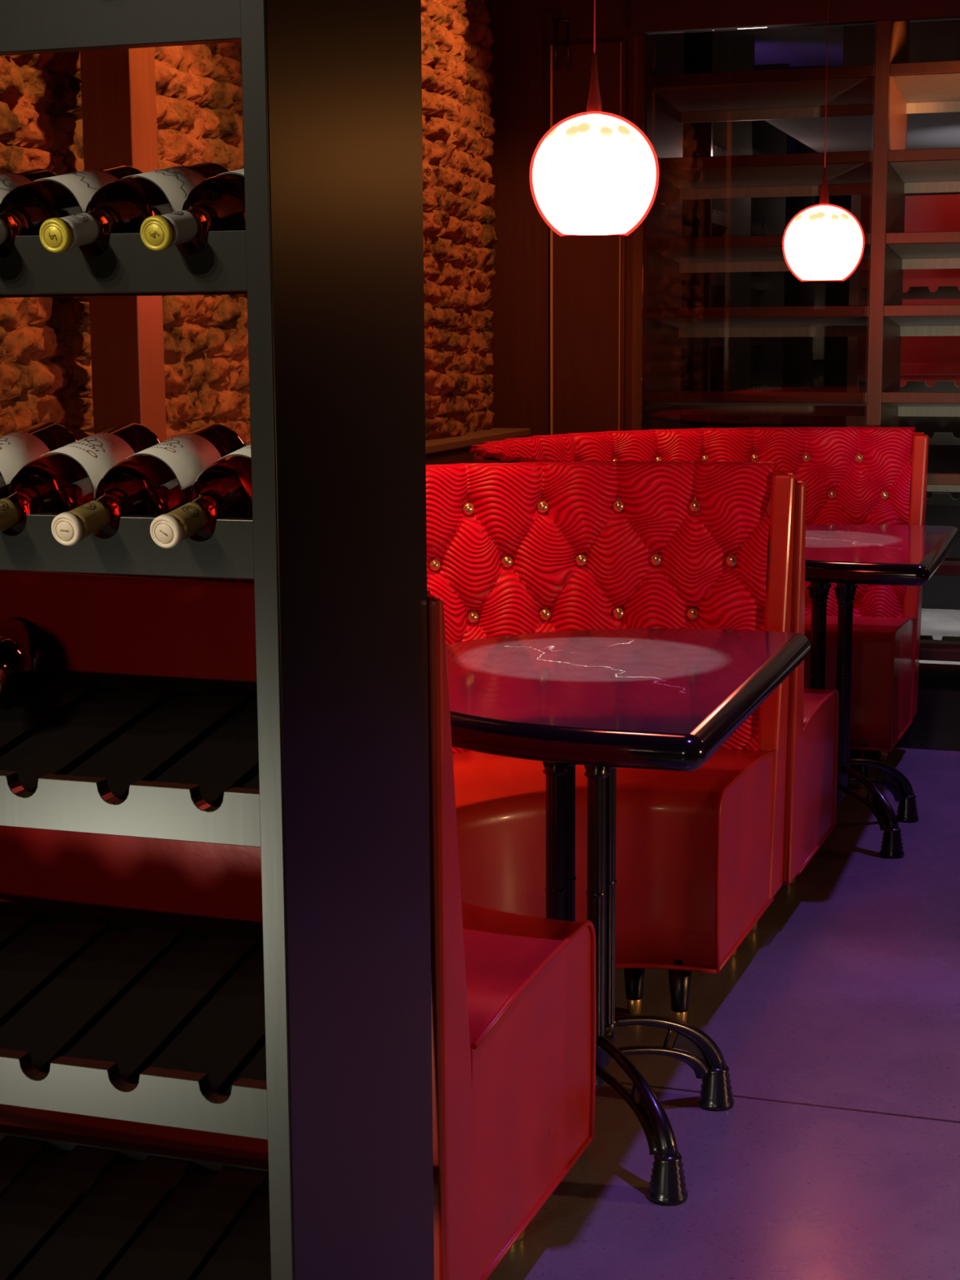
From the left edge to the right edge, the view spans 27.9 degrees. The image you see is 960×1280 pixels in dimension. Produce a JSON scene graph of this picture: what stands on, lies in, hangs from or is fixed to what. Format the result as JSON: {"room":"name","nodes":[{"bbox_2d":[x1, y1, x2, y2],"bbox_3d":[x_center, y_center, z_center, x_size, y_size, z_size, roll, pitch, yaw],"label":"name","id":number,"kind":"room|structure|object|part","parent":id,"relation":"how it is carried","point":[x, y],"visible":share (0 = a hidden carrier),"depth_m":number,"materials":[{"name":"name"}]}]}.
{"room":"bar","nodes":[
{"label":"bar","id":0,"kind":"room"},
{"bbox_2d":[0,0,472,445],"bbox_3d":[-0.655,-1.121,4.274,0.288,1.510,3.353,3,9,18],"label":"wall","id":1,"kind":"structure","parent":0,"point":[46,375],"depth_m":4.12,"materials":[{"name":"stone"}]},
{"bbox_2d":[462,0,497,432],"bbox_3d":[-0.121,-1.398,6.010,0.286,1.510,0.397,3,9,18],"label":"wall","id":2,"kind":"structure","parent":0,"point":[478,38],"depth_m":6.02,"materials":[{"name":"stone"}]},
{"bbox_2d":[484,0,634,437],"bbox_3d":[0.155,-1.197,6.298,0.720,3.000,0.080,3,9,18],"label":"wall","id":3,"kind":"structure","parent":0,"point":[522,31],"depth_m":6.22,"materials":[{"name":"brown wood"}]},
{"bbox_2d":[550,17,627,435],"bbox_3d":[0.344,-0.820,6.223,0.242,2.276,0.054,3,9,18],"label":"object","id":4,"kind":"structure","parent":3,"relation":"in","point":[588,275],"depth_m":6.18,"materials":[{"name":"wood"}]},
{"bbox_2d":[487,608,959,1279],"bbox_3d":[1.725,0.755,3.812,5.800,0.100,14.000,3,9,18],"label":"floor","id":5,"kind":"structure","parent":0,"point":[834,1022],"depth_m":3.33,"materials":[{"name":"concrete"}]},
{"bbox_2d":[80,47,166,442],"bbox_3d":[-0.659,-0.762,3.574,0.100,3.000,0.100,3,9,18],"label":"wooden post","id":6,"kind":"object","parent":5,"relation":"on","point":[118,86],"visible":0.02,"depth_m":3.55,"materials":[{"name":"brown wood"}]},
{"bbox_2d":[0,0,434,1279],"bbox_3d":[-0.506,-0.268,2.040,0.807,2.500,0.403,3,9,18],"label":"wine rack","id":7,"kind":"object","parent":5,"relation":"on","point":[307,1032],"visible":0.84,"depth_m":1.94,"materials":[{"name":"black wood"}]},
{"bbox_2d":[0,618,39,701],"bbox_3d":[-0.547,0.030,2.200,0.076,0.075,0.300,-2,8,-9],"label":"wine bottle","id":8,"kind":"object","parent":7,"relation":"on","point":[20,645],"visible":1,"depth_m":2.17,"materials":[{"name":"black glass"}]},
{"bbox_2d":[0,168,57,251],"bbox_3d":[-0.510,-0.424,1.907,0.077,0.101,0.302,3,10,21],"label":"wine bottle","id":9,"kind":"object","parent":7,"relation":"on","point":[9,181],"visible":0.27,"depth_m":1.96,"materials":[{"name":"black glass"}]},
{"bbox_2d":[0,422,77,499],"bbox_3d":[-0.509,-0.164,1.948,0.077,0.099,0.302,3,10,22],"label":"wine bottle","id":10,"kind":"object","parent":7,"relation":"on","point":[17,449],"visible":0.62,"depth_m":1.99,"materials":[{"name":"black glass"}]},
{"bbox_2d":[0,164,142,251],"bbox_3d":[-0.418,-0.419,1.877,0.077,0.101,0.302,3,10,22],"label":"wine bottle","id":11,"kind":"object","parent":7,"relation":"on","point":[25,207],"visible":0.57,"depth_m":1.83,"materials":[{"name":"black glass"}]},
{"bbox_2d":[0,422,160,532],"bbox_3d":[-0.416,-0.159,1.918,0.077,0.100,0.302,3,10,21],"label":"wine bottle","id":12,"kind":"object","parent":7,"relation":"on","point":[65,478],"visible":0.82,"depth_m":1.89,"materials":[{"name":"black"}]},
{"bbox_2d":[0,0,240,56],"bbox_3d":[-0.566,-0.574,1.811,0.761,0.063,0.020,3,9,18],"label":"shelf","id":13,"kind":"object","parent":7,"relation":"attached to","point":[27,27],"depth_m":1.73,"materials":[{"name":"grey wood"}]},
{"bbox_2d":[0,230,247,294],"bbox_3d":[-0.565,-0.355,1.845,0.761,0.053,0.020,3,9,18],"label":"shelf","id":14,"kind":"object","parent":7,"relation":"attached to","point":[126,266],"depth_m":1.76,"materials":[{"name":"grey wood"}]},
{"bbox_3d":[-0.557,-0.336,1.873,0.761,0.010,0.028,3,9,18],"label":"rail","id":15,"kind":"part","parent":7,"relation":"part of","materials":[{"name":"black wood"}]},
{"bbox_2d":[0,512,253,578],"bbox_3d":[-0.563,-0.100,1.885,0.761,0.054,0.020,3,9,18],"label":"shelf","id":16,"kind":"object","parent":7,"relation":"attached to","point":[228,553],"depth_m":1.80,"materials":[{"name":"grey wood"}]},
{"bbox_3d":[-0.500,0.107,2.110,0.760,0.064,0.374,3,9,18],"label":"board","id":17,"kind":"part","parent":7,"relation":"part of","materials":[{"name":"black wood"}]},
{"bbox_2d":[0,770,260,847],"bbox_3d":[-0.562,0.151,1.925,0.761,0.051,0.020,3,9,18],"label":"shelf","id":18,"kind":"object","parent":7,"relation":"attached to","point":[167,811],"depth_m":1.84,"materials":[{"name":"grey wood"}]},
{"bbox_3d":[-0.445,0.351,2.314,0.761,0.047,0.022,3,9,18],"label":"rail","id":19,"kind":"part","parent":7,"relation":"part of","materials":[{"name":"black wood"}]},
{"bbox_3d":[-0.499,0.392,2.155,0.760,0.064,0.374,3,9,18],"label":"board","id":20,"kind":"part","parent":7,"relation":"part of","materials":[{"name":"brown wood"}]},
{"bbox_2d":[0,1048,267,1139],"bbox_3d":[-0.560,0.435,1.970,0.761,0.051,0.020,3,9,18],"label":"shelf","id":21,"kind":"object","parent":7,"relation":"attached to","point":[172,1098],"depth_m":1.89,"materials":[{"name":"grey wood"}]},
{"bbox_2d":[39,162,229,253],"bbox_3d":[-0.326,-0.415,1.847,0.077,0.101,0.302,3,10,22],"label":"wine bottle","id":22,"kind":"object","parent":7,"relation":"on","point":[121,206],"visible":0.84,"depth_m":1.79,"materials":[{"name":"black glass"}]},
{"bbox_3d":[-0.443,0.637,2.359,0.761,0.047,0.022,3,9,18],"label":"rail","id":23,"kind":"part","parent":7,"relation":"part of","materials":[{"name":"red wood"}]},
{"bbox_3d":[-0.497,0.678,2.200,0.760,0.064,0.374,3,9,18],"label":"board","id":24,"kind":"part","parent":7,"relation":"part of","materials":[{"name":"brown wood"}]},
{"bbox_3d":[-0.447,0.066,2.269,0.761,0.047,0.022,3,9,18],"label":"rail","id":25,"kind":"part","parent":7,"relation":"part of","materials":[{"name":"black wood"}]},
{"bbox_2d":[51,423,245,546],"bbox_3d":[-0.325,-0.155,1.889,0.077,0.100,0.302,3,10,22],"label":"wine bottle","id":26,"kind":"object","parent":7,"relation":"on","point":[158,479],"visible":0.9,"depth_m":1.85,"materials":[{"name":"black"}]},
{"bbox_3d":[-0.324,-0.145,1.889,0.074,0.074,0.297,-7,15,24],"label":"glass","id":27,"kind":"part","parent":26,"relation":"part of","materials":[{"name":"red"}]},
{"bbox_2d":[140,168,245,251],"bbox_3d":[-0.232,-0.412,1.821,0.076,0.101,0.302,3,10,21],"label":"wine bottle","id":28,"kind":"object","parent":7,"relation":"on","point":[216,203],"visible":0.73,"depth_m":1.76,"materials":[{"name":"black glass"}]},
{"bbox_3d":[-0.232,-0.402,1.821,0.074,0.074,0.297,-15,12,26],"label":"glass","id":29,"kind":"part","parent":28,"relation":"part of","materials":[{"name":"brown"}]},
{"bbox_2d":[150,444,252,548],"bbox_3d":[-0.230,-0.152,1.862,0.076,0.100,0.302,3,10,21],"label":"wine bottle","id":30,"kind":"object","parent":7,"relation":"on","point":[223,489],"visible":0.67,"depth_m":1.80,"materials":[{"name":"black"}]},
{"bbox_3d":[-0.230,-0.142,1.863,0.074,0.074,0.297,23,25,13],"label":"glass","id":31,"kind":"part","parent":30,"relation":"part of","materials":[{"name":"red"}]},
{"bbox_3d":[-0.133,-0.252,1.921,0.023,2.500,0.400,3,9,18],"label":"panel","id":32,"kind":"part","parent":7,"relation":"part of","materials":[{"name":"brown wood"}]},
{"bbox_2d":[0,460,795,1279],"bbox_3d":[-0.187,0.267,3.338,1.054,1.034,2.069,3,10,20],"label":"booth","id":33,"kind":"object","parent":5,"relation":"on","point":[522,548],"visible":0.37,"depth_m":3.48,"materials":[{"name":"red leather"}]},
{"bbox_3d":[-0.210,0.053,3.313,1.008,0.604,2.069,3,10,20],"label":"tufted backrest","id":34,"kind":"part","parent":33,"relation":"part of","materials":[{"name":"red fabric"}]},
{"bbox_3d":[-0.043,0.381,2.297,0.058,0.892,0.157,3,10,20],"label":"panel","id":35,"kind":"part","parent":33,"relation":"part of","materials":[{"name":"red plastic"}]},
{"bbox_3d":[-0.137,0.489,3.380,0.935,0.342,1.810,3,10,20],"label":"seat","id":36,"kind":"part","parent":33,"relation":"part of","materials":[{"name":"red plastic"}]},
{"bbox_3d":[0.299,0.641,3.738,0.048,0.105,0.048,3,10,20],"label":"leg","id":37,"kind":"part","parent":33,"relation":"part of","materials":[{"name":"black paint"}]},
{"bbox_3d":[0.379,0.651,3.668,0.048,0.105,0.048,3,10,20],"label":"leg","id":38,"kind":"part","parent":33,"relation":"part of","materials":[{"name":"black paint"}]},
{"bbox_3d":[0.613,0.100,4.049,0.058,0.892,0.124,3,10,20],"label":"panel","id":39,"kind":"part","parent":33,"relation":"part of","materials":[{"name":"red plastic"}]},
{"bbox_2d":[445,628,810,1205],"bbox_3d":[0.149,0.420,3.235,0.650,0.760,1.000,3,9,18],"label":"pedestal table","id":40,"kind":"object","parent":5,"relation":"on","point":[603,701],"visible":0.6,"depth_m":3.06,"materials":[{"name":"black"}]},
{"bbox_3d":[0.236,0.710,3.022,0.032,0.142,0.249,-5,10,-27],"label":"leg","id":41,"kind":"part","parent":40,"relation":"part of","materials":[{"name":"black metal"}]},
{"bbox_3d":[0.305,0.677,3.231,0.249,0.142,0.032,-5,10,-27],"label":"leg","id":42,"kind":"part","parent":40,"relation":"part of","materials":[{"name":"black metal"}]},
{"bbox_2d":[469,426,928,930],"bbox_3d":[0.532,-0.024,5.220,1.052,1.014,2.019,3,10,20],"label":"booth","id":43,"kind":"object","parent":5,"relation":"on","point":[844,475],"visible":0.2,"depth_m":5.74,"materials":[{"name":"red leather"}]},
{"bbox_3d":[0.510,-0.238,5.194,1.006,0.584,2.019,3,10,20],"label":"tufted backrest","id":44,"kind":"part","parent":43,"relation":"part of","materials":[{"name":"red fabric"}]},
{"bbox_3d":[0.673,0.090,4.173,0.057,0.872,0.124,3,10,20],"label":"panel","id":45,"kind":"part","parent":43,"relation":"part of","materials":[{"name":"red plastic"}]},
{"bbox_3d":[0.574,0.191,5.239,0.935,0.342,1.810,3,10,20],"label":"seat","id":46,"kind":"part","parent":43,"relation":"part of","materials":[{"name":"red plastic"}]},
{"bbox_3d":[1.109,0.345,5.578,0.048,0.105,0.048,3,10,20],"label":"leg","id":47,"kind":"part","parent":43,"relation":"part of","materials":[{"name":"black paint"}]},
{"bbox_3d":[1.323,-0.187,5.909,0.057,0.872,0.124,3,10,20],"label":"panel","id":48,"kind":"part","parent":43,"relation":"part of","materials":[{"name":"red plastic"}]},
{"bbox_2d":[680,31,817,428],"bbox_3d":[0.967,-1.276,8.372,0.480,2.500,3.200,3,9,18],"label":"window","id":49,"kind":"structure","parent":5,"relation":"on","point":[753,364],"depth_m":8.09,"materials":[{"name":"glass"}]},
{"bbox_2d":[631,0,959,751],"bbox_3d":[1.631,-1.165,6.036,2.255,3.000,0.585,3,9,18],"label":"shelving","id":50,"kind":"object","parent":5,"relation":"on","point":[673,98],"visible":0.61,"depth_m":6.11,"materials":[{"name":"brown wood"}]},
{"bbox_2d":[640,21,875,430],"bbox_3d":[0.851,-0.865,6.045,0.706,2.023,0.006,3,9,18],"label":"glass pane","id":51,"kind":"object","parent":50,"relation":"attached to","point":[868,21],"visible":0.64,"depth_m":5.95,"materials":[{"name":"clear glass"}]},
{"bbox_2d":[804,524,959,858],"bbox_3d":[0.899,0.113,5.154,0.650,0.760,1.000,3,9,18],"label":"pedestal table","id":52,"kind":"object","parent":5,"relation":"on","point":[846,556],"visible":0.59,"depth_m":4.97,"materials":[{"name":"black"}]},
{"bbox_3d":[0.986,0.403,4.941,0.032,0.142,0.249,-5,10,-27],"label":"leg","id":53,"kind":"part","parent":52,"relation":"part of","materials":[{"name":"black metal"}]},
{"bbox_3d":[1.055,0.369,5.150,0.249,0.142,0.032,-5,10,-27],"label":"leg","id":54,"kind":"part","parent":52,"relation":"part of","materials":[{"name":"black metal"}]},
{"bbox_2d":[845,191,959,506],"bbox_3d":[2.348,-0.976,8.016,1.590,2.000,0.400,3,9,18],"label":"wall","id":55,"kind":"structure","parent":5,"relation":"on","point":[859,295],"depth_m":8.00,"materials":[{"name":"brown wood"}]},
{"bbox_2d":[898,194,959,609],"bbox_3d":[2.990,-1.098,8.765,2.400,2.000,0.160,3,9,18],"label":"wall","id":56,"kind":"structure","parent":5,"relation":"on","point":[929,359],"depth_m":9.00,"materials":[{"name":"paint"}]},
{"bbox_2d":[812,195,851,426],"bbox_3d":[3.858,-1.624,10.076,5.400,2.620,0.200,3,9,18],"label":"wall","id":57,"kind":"structure","parent":0,"point":[830,353],"depth_m":10.62,"materials":[{"name":"black paint"}]},
{"bbox_2d":[714,17,959,68],"bbox_3d":[3.214,-2.650,7.942,5.800,0.080,4.300,3,9,18],"label":"ceiling","id":58,"kind":"structure","parent":0,"point":[806,46],"depth_m":8.96,"materials":[{"name":"grey"}]},
{"bbox_2d":[843,20,959,66],"bbox_3d":[3.135,-2.503,8.044,3.200,0.240,0.180,3,9,18],"label":"wall","id":59,"kind":"structure","parent":58,"relation":"attached to","point":[932,41],"depth_m":8.35,"materials":[{"name":"brown wood"}]},
{"bbox_2d":[764,112,959,152],"bbox_3d":[2.626,-1.882,7.012,2.900,0.060,1.840,3,9,18],"label":"lowered soffit","id":60,"kind":"structure","parent":0,"point":[941,130],"depth_m":7.01,"materials":[{"name":"grey"}]},
{"bbox_3d":[1.039,-1.985,1.310,5.800,0.100,9.700,3,9,18],"label":"ceiling","id":61,"kind":"structure","parent":0,"visible":0},
{"bbox_2d":[529,0,658,237],"bbox_3d":[0.181,-1.416,3.038,0.210,1.532,0.210,3,9,18],"label":"pendant lamp","id":62,"kind":"object","parent":61,"relation":"hanging from","point":[594,173],"visible":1,"depth_m":3.07,"materials":[{"name":"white glass"}]},
{"bbox_3d":[0.185,-0.757,3.142,0.210,0.197,0.210,3,9,18],"label":"lamp shade","id":63,"kind":"part","parent":62,"relation":"part of","materials":[{"name":"white glass"}]},
{"bbox_3d":[0.181,-1.556,3.015,0.003,1.249,0.003,3,9,18],"label":"cord","id":64,"kind":"part","parent":62,"relation":"part of","materials":[{"name":"red plastic"}]},
{"bbox_2d":[782,0,864,281],"bbox_3d":[0.886,-1.703,4.910,0.210,1.558,0.210,3,9,18],"label":"pendant lamp","id":65,"kind":"object","parent":61,"relation":"hanging from","point":[824,242],"visible":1,"depth_m":4.95,"materials":[{"name":"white glass"}]},
{"bbox_3d":[0.891,-1.030,5.016,0.210,0.197,0.210,3,9,18],"label":"lamp shade","id":66,"kind":"part","parent":65,"relation":"part of","materials":[{"name":"white glass"}]},
{"bbox_3d":[0.886,-1.842,4.888,0.003,1.275,0.003,3,9,18],"label":"cord","id":67,"kind":"part","parent":65,"relation":"part of","materials":[{"name":"red plastic"}]},
{"bbox_3d":[-0.858,-0.828,3.997,0.240,3.000,4.820,3,9,18],"label":"wall","id":68,"kind":"structure","parent":0,"visible":0},
{"bbox_2d":[425,446,475,465],"bbox_3d":[-0.690,0.179,4.103,0.100,0.975,4.820,3,9,18],"label":"trim","id":69,"kind":"structure","parent":68,"relation":"attached to","point":[460,455],"depth_m":5.71,"materials":[{"name":"brown wood"}]},
{"bbox_2d":[425,427,530,454],"bbox_3d":[-0.662,-0.315,4.025,0.160,0.025,4.840,3,9,18],"label":"trim","id":70,"kind":"structure","parent":68,"relation":"attached to","point":[475,437],"depth_m":5.77,"materials":[{"name":"brown wood"}]}
]}

